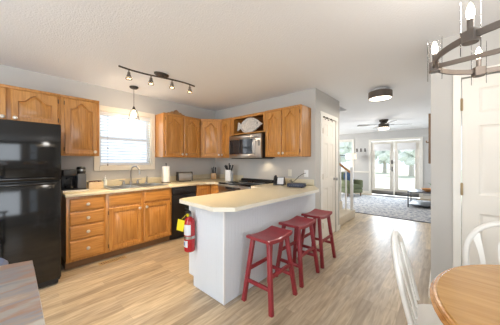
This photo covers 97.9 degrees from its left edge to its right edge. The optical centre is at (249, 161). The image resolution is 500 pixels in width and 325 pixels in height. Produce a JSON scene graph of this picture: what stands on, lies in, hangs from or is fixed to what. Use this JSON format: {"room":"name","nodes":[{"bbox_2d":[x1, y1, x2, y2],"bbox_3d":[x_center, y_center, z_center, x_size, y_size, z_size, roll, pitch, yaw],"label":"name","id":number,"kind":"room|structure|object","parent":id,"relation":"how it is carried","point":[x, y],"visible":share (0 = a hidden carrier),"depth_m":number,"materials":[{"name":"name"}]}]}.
{"room":"kitchen","nodes":[
{"label":"kitchen","id":0,"kind":"room"},
{"bbox_2d":[0,64,214,180],"bbox_3d":[-2.830,0.081,2.789,0.140,2.440,6.220,0,0,42],"label":"wall","id":1,"kind":"structure","parent":0,"point":[12,76],"depth_m":3.43,"materials":[{"name":"grey paint"}]},
{"bbox_2d":[0,84,60,124],"bbox_3d":[-2.749,-0.631,2.501,0.360,0.415,0.840,0,0,42],"label":"upper cabinet","id":2,"kind":"object","parent":1,"relation":"attached to","point":[16,103],"visible":0.96,"depth_m":2.51,"materials":[{"name":"brown wood"}]},
{"bbox_2d":[61,94,98,155],"bbox_3d":[-2.334,-0.455,2.970,0.360,0.768,0.408,0,0,42],"label":"upper cabinet","id":3,"kind":"object","parent":1,"relation":"attached to","point":[79,116],"visible":0.95,"depth_m":2.86,"materials":[{"name":"brown wood"}]},
{"bbox_2d":[94,105,154,170],"bbox_3d":[-2.068,-0.351,3.625,0.152,0.995,0.918,0,0,42],"label":"window","id":4,"kind":"structure","parent":1,"relation":"in","point":[97,167],"depth_m":3.63,"materials":[{"name":"beige wood"}]},
{"bbox_2d":[100,111,149,165],"bbox_3d":[-2.045,-0.344,3.607,0.068,0.831,0.753,0,0,42],"label":"window blind","id":5,"kind":"object","parent":4,"relation":"attached to","point":[107,114],"visible":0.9,"depth_m":3.58,"materials":[{"name":"white paint"}]},
{"bbox_2d":[86,174,242,187],"bbox_3d":[-1.370,0.336,3.662,0.884,0.099,2.733,0,0,42],"label":"backsplash","id":6,"kind":"structure","parent":1,"relation":"attached to","point":[110,182],"depth_m":3.92,"materials":[{"name":"beige laminate"}]},
{"bbox_2d":[155,112,200,157],"bbox_3d":[-1.328,-0.455,4.105,0.360,0.768,0.765,0,0,42],"label":"upper cabinet","id":7,"kind":"object","parent":1,"relation":"attached to","point":[176,136],"visible":1,"depth_m":3.92,"materials":[{"name":"brown wood"}]},
{"bbox_2d":[167,110,184,115],"bbox_3d":[-1.338,-0.886,3.953,0.034,0.092,0.339,0,0,42],"label":"carved ornament","id":8,"kind":"object","parent":7,"relation":"on","point":[176,112],"visible":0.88,"depth_m":3.94,"materials":[{"name":"brown wood"}]},
{"bbox_2d":[200,119,221,157],"bbox_3d":[-0.782,-0.455,4.551,0.583,0.768,0.621,0,0,42],"label":"upper cabinet","id":9,"kind":"object","parent":1,"relation":"attached to","point":[210,129],"visible":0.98,"depth_m":4.32,"materials":[{"name":"brown wood"}]},
{"bbox_2d":[0,0,499,134],"bbox_3d":[1.055,-1.199,3.676,7.700,0.120,12.700,0,0,42],"label":"ceiling","id":10,"kind":"structure","parent":0,"point":[234,53],"depth_m":2.12,"materials":[{"name":"white paint"}]},
{"bbox_2d":[128,86,138,118],"bbox_3d":[-1.778,-0.888,3.334,0.150,0.499,0.150,0,0,42],"label":"pendant light","id":11,"kind":"object","parent":10,"relation":"hanging from","point":[131,87],"visible":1,"depth_m":3.32,"materials":[{"name":"white glass"}]},
{"bbox_2d":[118,65,194,93],"bbox_3d":[-1.156,-1.041,2.788,0.945,0.194,0.206,0,0,-40],"label":"track light","id":12,"kind":"object","parent":10,"relation":"attached to","point":[157,74],"visible":1,"depth_m":2.76,"materials":[{"name":"brown metal"}]},
{"bbox_2d":[358,119,401,129],"bbox_3d":[3.679,-1.001,5.988,1.017,0.274,1.017,0,0,-33],"label":"ceiling fan","id":13,"kind":"object","parent":10,"relation":"hanging from","point":[383,125],"visible":1,"depth_m":5.91,"materials":[{"name":"brown metal"}]},
{"bbox_2d":[368,87,392,101],"bbox_3d":[2.058,-1.060,3.442,0.332,0.155,0.332,0,0,42],"label":"ceiling light","id":14,"kind":"object","parent":10,"relation":"attached to","point":[382,93],"visible":1,"depth_m":3.35,"materials":[{"name":"white paint"}]},
{"bbox_2d":[369,96,391,100],"bbox_3d":[2.058,-0.991,3.442,0.312,0.015,0.312,0,0,42],"label":"diffuser","id":15,"kind":"object","parent":14,"relation":"attached to","point":[371,98],"depth_m":3.42,"materials":[{"name":"beige glass"}]},
{"bbox_2d":[427,0,499,84],"bbox_3d":[1.220,-0.792,0.964,0.677,0.691,0.635,0,0,42],"label":"chandelier","id":16,"kind":"object","parent":10,"relation":"hanging from","point":[473,34],"visible":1,"depth_m":1.07,"materials":[{"name":"brown metal"}]},
{"bbox_2d":[427,40,440,80],"bbox_3d":[1.017,-0.563,1.198,0.062,0.232,0.062,0,0,42],"label":"candle holder","id":17,"kind":"object","parent":16,"relation":"on","point":[436,68],"depth_m":1.19,"materials":[{"name":"clear glass"}]},
{"bbox_2d":[460,0,480,56],"bbox_3d":[0.916,-0.563,0.905,0.062,0.232,0.062,0,0,42],"label":"candle holder","id":18,"kind":"object","parent":16,"relation":"on","point":[472,36],"depth_m":0.90,"materials":[{"name":"clear glass"}]},
{"bbox_2d":[471,41,486,84],"bbox_3d":[1.321,-0.563,1.257,0.062,0.232,0.062,0,0,42],"label":"candle holder","id":19,"kind":"object","parent":16,"relation":"on","point":[478,71],"depth_m":1.25,"materials":[{"name":"clear glass"}]},
{"bbox_2d":[38,192,461,324],"bbox_3d":[1.055,1.351,3.676,7.700,0.100,12.700,0,0,42],"label":"floor","id":20,"kind":"structure","parent":0,"point":[154,285],"depth_m":2.17,"materials":[{"name":"laminate"}]},
{"bbox_2d":[0,258,7,265],"bbox_3d":[-1.534,0.935,1.161,0.332,0.724,0.332,0,0,42],"label":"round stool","id":21,"kind":"object","parent":20,"relation":"on","point":[2,261],"visible":0.52,"depth_m":1.26,"materials":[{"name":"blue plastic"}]},
{"bbox_2d":[0,260,44,324],"bbox_3d":[-0.857,0.844,0.255,0.914,0.913,0.909,0,0,42],"label":"table","id":22,"kind":"object","parent":20,"relation":"on","point":[20,302],"visible":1,"depth_m":0.62,"materials":[{"name":"wood"}]},
{"bbox_2d":[0,119,60,288],"bbox_3d":[-2.572,0.456,2.281,0.860,1.689,0.800,0,0,42],"label":"refrigerator","id":23,"kind":"object","parent":20,"relation":"on","point":[30,152],"visible":0.93,"depth_m":2.15,"materials":[{"name":"black metal"}]},
{"bbox_2d":[61,194,105,269],"bbox_3d":[-2.222,0.863,2.877,0.650,0.877,0.400,0,0,42],"label":"base cabinet","id":24,"kind":"object","parent":20,"relation":"on","point":[83,218],"visible":0.96,"depth_m":2.67,"materials":[{"name":"brown wood"}]},
{"bbox_2d":[98,255,126,265],"bbox_3d":[-1.796,1.298,2.848,0.090,0.004,0.310,0,0,42],"label":"floor vent","id":25,"kind":"object","parent":20,"relation":"in","point":[124,256],"visible":1,"depth_m":2.84,"materials":[{"name":"brown wood"}]},
{"bbox_2d":[104,188,171,258],"bbox_3d":[-1.782,0.863,3.370,0.654,0.877,0.920,0,0,42],"label":"base cabinet","id":26,"kind":"object","parent":20,"relation":"on","point":[135,220],"visible":0.95,"depth_m":3.12,"materials":[{"name":"brown wood"}]},
{"bbox_2d":[169,185,195,239],"bbox_3d":[-1.327,0.864,3.895,0.634,0.870,0.454,0,0,42],"label":"dishwasher","id":27,"kind":"object","parent":20,"relation":"on","point":[178,211],"visible":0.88,"depth_m":3.62,"materials":[{"name":"black plastic"}]},
{"bbox_2d":[195,184,218,195],"bbox_3d":[-0.772,0.863,4.337,0.882,0.877,0.927,0,0,42],"label":"base cabinet","id":28,"kind":"object","parent":20,"relation":"on","point":[205,189],"visible":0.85,"depth_m":4.01,"materials":[{"name":"brown wood"}]},
{"bbox_2d":[61,174,242,197],"bbox_3d":[-1.370,0.354,3.662,0.884,0.137,2.733,0,0,42],"label":"countertop","id":29,"kind":"structure","parent":28,"relation":"on","point":[201,179],"depth_m":3.61,"materials":[{"name":"beige laminate"}]},
{"bbox_2d":[61,189,88,192],"bbox_3d":[-2.302,0.374,2.843,0.304,0.022,0.261,0,0,42],"label":"tray","id":30,"kind":"object","parent":29,"relation":"on","point":[82,189],"visible":0.48,"depth_m":2.73,"materials":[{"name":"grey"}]},
{"bbox_2d":[60,166,86,190],"bbox_3d":[-2.296,0.220,2.837,0.262,0.302,0.237,0,0,42],"label":"coffee maker","id":31,"kind":"object","parent":30,"relation":"on","point":[71,179],"visible":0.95,"depth_m":2.80,"materials":[{"name":"black plastic"}]},
{"bbox_2d":[87,181,103,189],"bbox_3d":[-2.161,0.335,3.039,0.120,0.100,0.170,0,0,42],"label":"box","id":32,"kind":"object","parent":29,"relation":"on","point":[90,185],"visible":0.86,"depth_m":2.99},
{"bbox_2d":[119,166,140,184],"bbox_3d":[-1.897,0.222,3.514,0.308,0.306,0.226,0,0,-8],"label":"faucet","id":33,"kind":"object","parent":29,"relation":"on","point":[130,181],"visible":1,"depth_m":3.50,"materials":[{"name":"silver metal"}]},
{"bbox_2d":[104,182,168,189],"bbox_3d":[-1.779,0.458,3.388,0.510,0.163,0.830,0,0,42],"label":"sink","id":34,"kind":"object","parent":29,"relation":"in","point":[113,187],"visible":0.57,"depth_m":3.38,"materials":[{"name":"silver metal"}]},
{"bbox_2d":[102,175,106,185],"bbox_3d":[-2.178,0.293,3.266,0.060,0.162,0.064,0,0,-8],"label":"soap dispenser","id":35,"kind":"object","parent":34,"relation":"on","point":[104,179],"visible":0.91,"depth_m":3.25,"materials":[{"name":"beige plastic"}]},
{"bbox_2d":[161,163,170,182],"bbox_3d":[-1.497,0.210,3.886,0.159,0.350,0.159,0,0,-26],"label":"paper towel holder","id":36,"kind":"object","parent":29,"relation":"on","point":[165,169],"visible":0.98,"depth_m":3.84,"materials":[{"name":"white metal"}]},
{"bbox_2d":[176,172,192,181],"bbox_3d":[-1.273,0.295,4.189,0.296,0.181,0.175,0,0,-30],"label":"toaster","id":37,"kind":"object","parent":29,"relation":"on","point":[180,176],"visible":0.98,"depth_m":4.12,"materials":[{"name":"silver metal"}]},
{"bbox_2d":[211,173,216,178],"bbox_3d":[-0.777,0.321,4.699,0.110,0.129,0.100,0,0,1],"label":"knife block","id":38,"kind":"object","parent":29,"relation":"on","point":[213,175],"visible":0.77,"depth_m":4.65,"materials":[{"name":"brown wood"}]},
{"bbox_2d":[225,170,232,180],"bbox_3d":[-0.409,0.278,4.292,0.115,0.214,0.115,0,0,24],"label":"knife block","id":39,"kind":"object","parent":29,"relation":"on","point":[228,173],"visible":0.97,"depth_m":4.24,"materials":[{"name":"white ceramic"}]},
{"bbox_2d":[218,178,272,192],"bbox_3d":[-0.082,0.808,3.870,0.762,0.945,0.711,0,0,42],"label":"range","id":40,"kind":"object","parent":20,"relation":"on","point":[244,183],"visible":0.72,"depth_m":3.77,"materials":[{"name":"black"}]},
{"bbox_2d":[218,180,269,186],"bbox_3d":[-0.065,0.388,3.889,0.762,0.020,0.660,0,0,42],"label":"cooktop","id":41,"kind":"object","parent":40,"relation":"in","point":[240,183],"depth_m":3.80,"materials":[{"name":"black glass"}]},
{"bbox_2d":[189,193,314,304],"bbox_3d":[0.171,0.862,2.861,0.591,0.876,1.886,0,0,42],"label":"base cabinet","id":42,"kind":"object","parent":20,"relation":"on","point":[218,261],"visible":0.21,"depth_m":2.17,"materials":[{"name":"white paint"}]},
{"bbox_2d":[177,208,195,252],"bbox_3d":[-0.641,0.700,2.219,0.146,0.431,0.155,0,0,42],"label":"fire extinguisher","id":43,"kind":"object","parent":42,"relation":"attached to","point":[188,224],"visible":1,"depth_m":2.18,"materials":[{"name":"red metal"}]},
{"bbox_2d":[179,178,318,211],"bbox_3d":[0.130,0.354,2.794,0.965,0.137,2.042,0,0,42],"label":"countertop","id":44,"kind":"structure","parent":42,"relation":"on","point":[257,195],"depth_m":2.38,"materials":[{"name":"beige laminate"}]},
{"bbox_2d":[273,175,285,184],"bbox_3d":[0.474,0.306,3.538,0.180,0.159,0.177,0,0,22],"label":"desk phone","id":45,"kind":"object","parent":44,"relation":"on","point":[277,180],"visible":0.99,"depth_m":3.50,"materials":[{"name":"black plastic"}]},
{"bbox_2d":[287,182,305,187],"bbox_3d":[0.698,0.357,3.257,0.250,0.055,0.172,0,0,28],"label":"router","id":46,"kind":"object","parent":44,"relation":"on","point":[290,184],"visible":0.99,"depth_m":3.20,"materials":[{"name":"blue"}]},
{"bbox_2d":[241,226,297,317],"bbox_3d":[0.192,0.991,2.076,0.353,0.622,0.429,0,0,42],"label":"bar stool","id":47,"kind":"object","parent":20,"relation":"on","point":[272,235],"visible":1,"depth_m":2.02,"materials":[{"name":"red paint"}]},
{"bbox_2d":[275,216,319,287],"bbox_3d":[0.546,0.991,2.497,0.353,0.622,0.429,0,0,42],"label":"bar stool","id":48,"kind":"object","parent":20,"relation":"on","point":[298,223],"visible":0.93,"depth_m":2.44,"materials":[{"name":"red paint"}]},
{"bbox_2d":[297,209,335,268],"bbox_3d":[0.893,0.991,2.897,0.353,0.622,0.429,0,0,42],"label":"bar stool","id":49,"kind":"object","parent":20,"relation":"on","point":[318,214],"visible":0.81,"depth_m":2.84,"materials":[{"name":"red paint"}]},
{"bbox_2d":[339,163,354,225],"bbox_3d":[1.391,0.154,5.226,1.807,2.293,1.175,0,0,42],"label":"staircase","id":50,"kind":"structure","parent":20,"relation":"on","point":[345,214],"depth_m":4.96,"materials":[{"name":"white wood"}]},
{"bbox_2d":[346,154,356,193],"bbox_3d":[4.051,0.500,8.730,0.410,1.599,0.410,0,0,42],"label":"floor lamp","id":51,"kind":"object","parent":20,"relation":"on","point":[348,156],"visible":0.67,"depth_m":8.56,"materials":[{"name":"white paint"}]},
{"bbox_2d":[339,193,430,222],"bbox_3d":[3.772,1.294,6.734,2.990,0.012,3.260,0,0,42],"label":"rug","id":52,"kind":"object","parent":20,"relation":"on","point":[391,207],"visible":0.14,"depth_m":6.06,"materials":[{"name":"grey carpet"}]},
{"bbox_2d":[339,172,362,196],"bbox_3d":[3.709,0.858,8.242,0.720,0.860,0.769,0,0,-18],"label":"armchair","id":53,"kind":"object","parent":52,"relation":"on","point":[357,184],"visible":0.59,"depth_m":7.98,"materials":[{"name":"green fabric"}]},
{"bbox_2d":[344,172,353,181],"bbox_3d":[3.731,0.621,8.226,0.420,0.405,0.193,0,0,-18],"label":"throw pillow","id":54,"kind":"object","parent":53,"relation":"on","point":[348,174],"visible":0.26,"depth_m":8.16,"materials":[{"name":"blue fabric"}]},
{"bbox_2d":[407,189,430,206],"bbox_3d":[4.912,1.067,6.204,0.620,0.440,0.760,0,0,42],"label":"table","id":55,"kind":"object","parent":52,"relation":"on","point":[416,203],"visible":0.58,"depth_m":6.12,"materials":[{"name":"grey metal"}]},
{"bbox_2d":[409,201,430,206],"bbox_3d":[4.912,1.214,6.204,0.560,0.025,0.740,0,0,42],"label":"shelf","id":56,"kind":"object","parent":55,"relation":"attached to","point":[417,203],"depth_m":6.19,"materials":[{"name":"grey glass"}]},
{"bbox_2d":[421,188,430,191],"bbox_3d":[4.936,0.802,6.049,0.300,0.086,0.300,0,0,42],"label":"fruit bowl","id":57,"kind":"object","parent":55,"relation":"on","point":[424,189],"visible":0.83,"depth_m":6.00,"materials":[{"name":"brown wood"}]},
{"bbox_2d":[372,194,417,199],"bbox_3d":[5.209,1.294,7.911,1.400,0.011,0.370,0,0,42],"label":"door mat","id":58,"kind":"object","parent":20,"relation":"on","point":[372,194],"visible":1,"depth_m":7.95,"materials":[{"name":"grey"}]},
{"bbox_2d":[391,230,442,324],"bbox_3d":[1.012,0.852,1.107,0.488,0.898,0.453,0,0,39],"label":"dining chair","id":59,"kind":"object","parent":20,"relation":"on","point":[416,314],"visible":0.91,"depth_m":1.18,"materials":[{"name":"white wood"}]},
{"bbox_2d":[430,264,499,324],"bbox_3d":[1.267,0.922,0.575,1.224,0.742,1.224,0,0,42],"label":"dining table","id":60,"kind":"object","parent":20,"relation":"on","point":[466,294],"visible":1,"depth_m":0.90,"materials":[{"name":"brown wood"}]},
{"bbox_2d":[463,221,499,265],"bbox_3d":[1.556,0.852,1.293,0.488,0.898,0.453,0,0,-40],"label":"dining chair","id":61,"kind":"object","parent":20,"relation":"on","point":[474,234],"visible":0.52,"depth_m":1.53,"materials":[{"name":"white wood"}]},
{"bbox_2d":[215,88,318,240],"bbox_3d":[0.151,0.081,4.223,2.420,2.440,0.120,0,0,42],"label":"wall","id":62,"kind":"structure","parent":0,"point":[267,169],"depth_m":3.79,"materials":[{"name":"grey paint"}]},
{"bbox_2d":[221,117,232,157],"bbox_3d":[-0.371,-0.455,4.363,0.300,0.768,0.360,0,0,42],"label":"upper cabinet","id":63,"kind":"object","parent":62,"relation":"attached to","point":[226,123],"visible":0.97,"depth_m":4.25,"materials":[{"name":"brown wood"}]},
{"bbox_2d":[232,111,264,135],"bbox_3d":[0.057,-0.666,4.021,0.790,0.345,0.303,0,0,42],"label":"upper cabinet","id":64,"kind":"object","parent":62,"relation":"attached to","point":[260,116],"visible":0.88,"depth_m":4.06,"materials":[{"name":"brown wood"}]},
{"bbox_2d":[237,117,262,132],"bbox_3d":[-0.003,-0.648,3.921,0.595,0.284,0.066,0,0,42],"label":"fish decoration","id":65,"kind":"object","parent":64,"relation":"on","point":[250,124],"visible":0.98,"depth_m":3.93,"materials":[{"name":"wood"}]},
{"bbox_2d":[229,133,274,158],"bbox_3d":[0.006,-0.254,3.968,0.764,0.417,0.448,0,0,42],"label":"microwave","id":66,"kind":"object","parent":64,"relation":"attached to","point":[251,146],"visible":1,"depth_m":3.79,"materials":[{"name":"silver metal"}]},
{"bbox_2d":[265,104,310,156],"bbox_3d":[0.588,-0.455,3.513,0.675,0.768,0.360,0,0,42],"label":"upper cabinet","id":67,"kind":"object","parent":62,"relation":"attached to","point":[287,129],"visible":1,"depth_m":3.36,"materials":[{"name":"brown wood"}]},
{"bbox_2d":[285,178,313,185],"bbox_3d":[0.717,0.336,3.625,0.740,0.099,0.019,0,0,42],"label":"backsplash","id":68,"kind":"structure","parent":62,"relation":"attached to","point":[309,182],"depth_m":3.51,"materials":[{"name":"beige laminate"}]},
{"bbox_2d":[319,90,338,231],"bbox_3d":[1.365,0.081,3.844,0.100,2.440,0.922,0,0,42],"label":"wall","id":69,"kind":"structure","parent":0,"point":[327,104],"depth_m":3.86,"materials":[{"name":"grey paint"}]},
{"bbox_2d":[320,111,337,238],"bbox_3d":[1.384,0.247,3.772,0.105,2.108,0.746,0,0,42],"label":"door","id":70,"kind":"structure","parent":69,"relation":"in","point":[327,127],"depth_m":3.77,"materials":[{"name":"white wood"}]},
{"bbox_2d":[339,128,430,195],"bbox_3d":[4.389,0.081,9.072,5.532,2.440,0.140,0,0,42],"label":"wall","id":71,"kind":"structure","parent":0,"point":[361,140],"depth_m":8.63,"materials":[{"name":"grey paint"}]},
{"bbox_2d":[339,139,353,171],"bbox_3d":[4.029,-0.239,9.338,0.840,1.360,0.100,0,0,42],"label":"window","id":72,"kind":"structure","parent":71,"relation":"in","point":[347,140],"depth_m":9.09,"materials":[{"name":"white"}]},
{"bbox_2d":[369,137,422,198],"bbox_3d":[5.364,0.224,8.109,1.690,2.155,0.119,0,0,42],"label":"door","id":73,"kind":"structure","parent":71,"relation":"in","point":[391,145],"depth_m":8.09,"materials":[{"name":"white wood"}]},
{"bbox_2d":[374,144,390,150],"bbox_3d":[5.069,-0.529,8.348,0.550,0.260,0.037,0,0,42],"label":"shade","id":74,"kind":"object","parent":73,"relation":"attached to","point":[377,147],"depth_m":8.32,"materials":[{"name":"white fabric"}]},
{"bbox_2d":[397,142,415,149],"bbox_3d":[5.637,-0.529,7.844,0.550,0.260,0.037,0,0,42],"label":"shade","id":75,"kind":"object","parent":73,"relation":"attached to","point":[400,145],"depth_m":7.83,"materials":[{"name":"white fabric"}]},
{"bbox_2d":[362,191,430,198],"bbox_3d":[4.324,1.246,9.026,5.295,0.110,0.016,0,0,42],"label":"baseboard","id":76,"kind":"structure","parent":71,"relation":"attached to","point":[364,192],"depth_m":7.52,"materials":[{"name":"white wood"}]},
{"bbox_2d":[431,37,447,282],"bbox_3d":[4.070,0.081,4.632,0.120,2.440,6.930,0,0,42],"label":"wall","id":77,"kind":"structure","parent":0,"point":[439,82],"depth_m":2.04,"materials":[{"name":"grey paint"}]},
{"bbox_2d":[426,113,430,163],"bbox_3d":[3.191,-0.379,3.835,0.136,0.840,0.530,0,0,42],"label":"wall plaque","id":78,"kind":"object","parent":77,"relation":"attached to","point":[429,115],"visible":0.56,"depth_m":3.64,"materials":[{"name":"brown wood"}]},
{"bbox_2d":[429,272,430,297],"bbox_3d":[4.007,1.256,4.664,0.016,0.090,6.926,0,0,42],"label":"baseboard","id":79,"kind":"structure","parent":77,"relation":"attached to","point":[430,272],"depth_m":2.16,"materials":[{"name":"white wood"}]},
{"bbox_2d":[448,28,499,268],"bbox_3d":[2.668,0.081,1.325,2.168,2.440,0.120,0,0,42],"label":"wall","id":80,"kind":"structure","parent":0,"point":[492,38],"depth_m":1.98,"materials":[{"name":"grey paint"}]},
{"bbox_2d":[453,64,499,267],"bbox_3d":[2.178,0.254,1.685,0.890,2.095,0.063,0,0,42],"label":"door","id":81,"kind":"structure","parent":80,"relation":"in","point":[479,104],"depth_m":1.87,"materials":[{"name":"white wood"}]},
{"label":"outside","id":82,"kind":"structure","parent":0,"visible":0},
{"bbox_2d":[341,168,461,200],"bbox_3d":[16.313,1.501,24.287,60.000,0.100,38.410,0,0,42],"label":"ground","id":83,"kind":"structure","parent":82,"point":[382,180],"depth_m":17.26,"materials":[{"name":"white"}]},
{"bbox_2d":[339,142,351,168],"bbox_3d":[9.648,-1.136,23.727,3.584,5.187,3.625,0,0,-19],"label":"tree","id":84,"kind":"object","parent":83,"relation":"on","point":[344,147],"visible":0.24,"depth_m":23.03,"materials":[{"name":"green plant"}]},
{"bbox_2d":[375,141,401,172],"bbox_3d":[16.518,-1.090,27.153,3.946,5.095,3.497,0,0,-15],"label":"tree","id":85,"kind":"object","parent":83,"relation":"on","point":[383,156],"visible":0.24,"depth_m":26.19,"materials":[{"name":"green plant"}]},
{"bbox_2d":[398,140,414,175],"bbox_3d":[15.546,-1.454,21.131,3.467,5.823,4.076,0,0,42],"label":"tree","id":86,"kind":"object","parent":83,"relation":"on","point":[408,156],"visible":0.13,"depth_m":20.75,"materials":[{"name":"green plant"}]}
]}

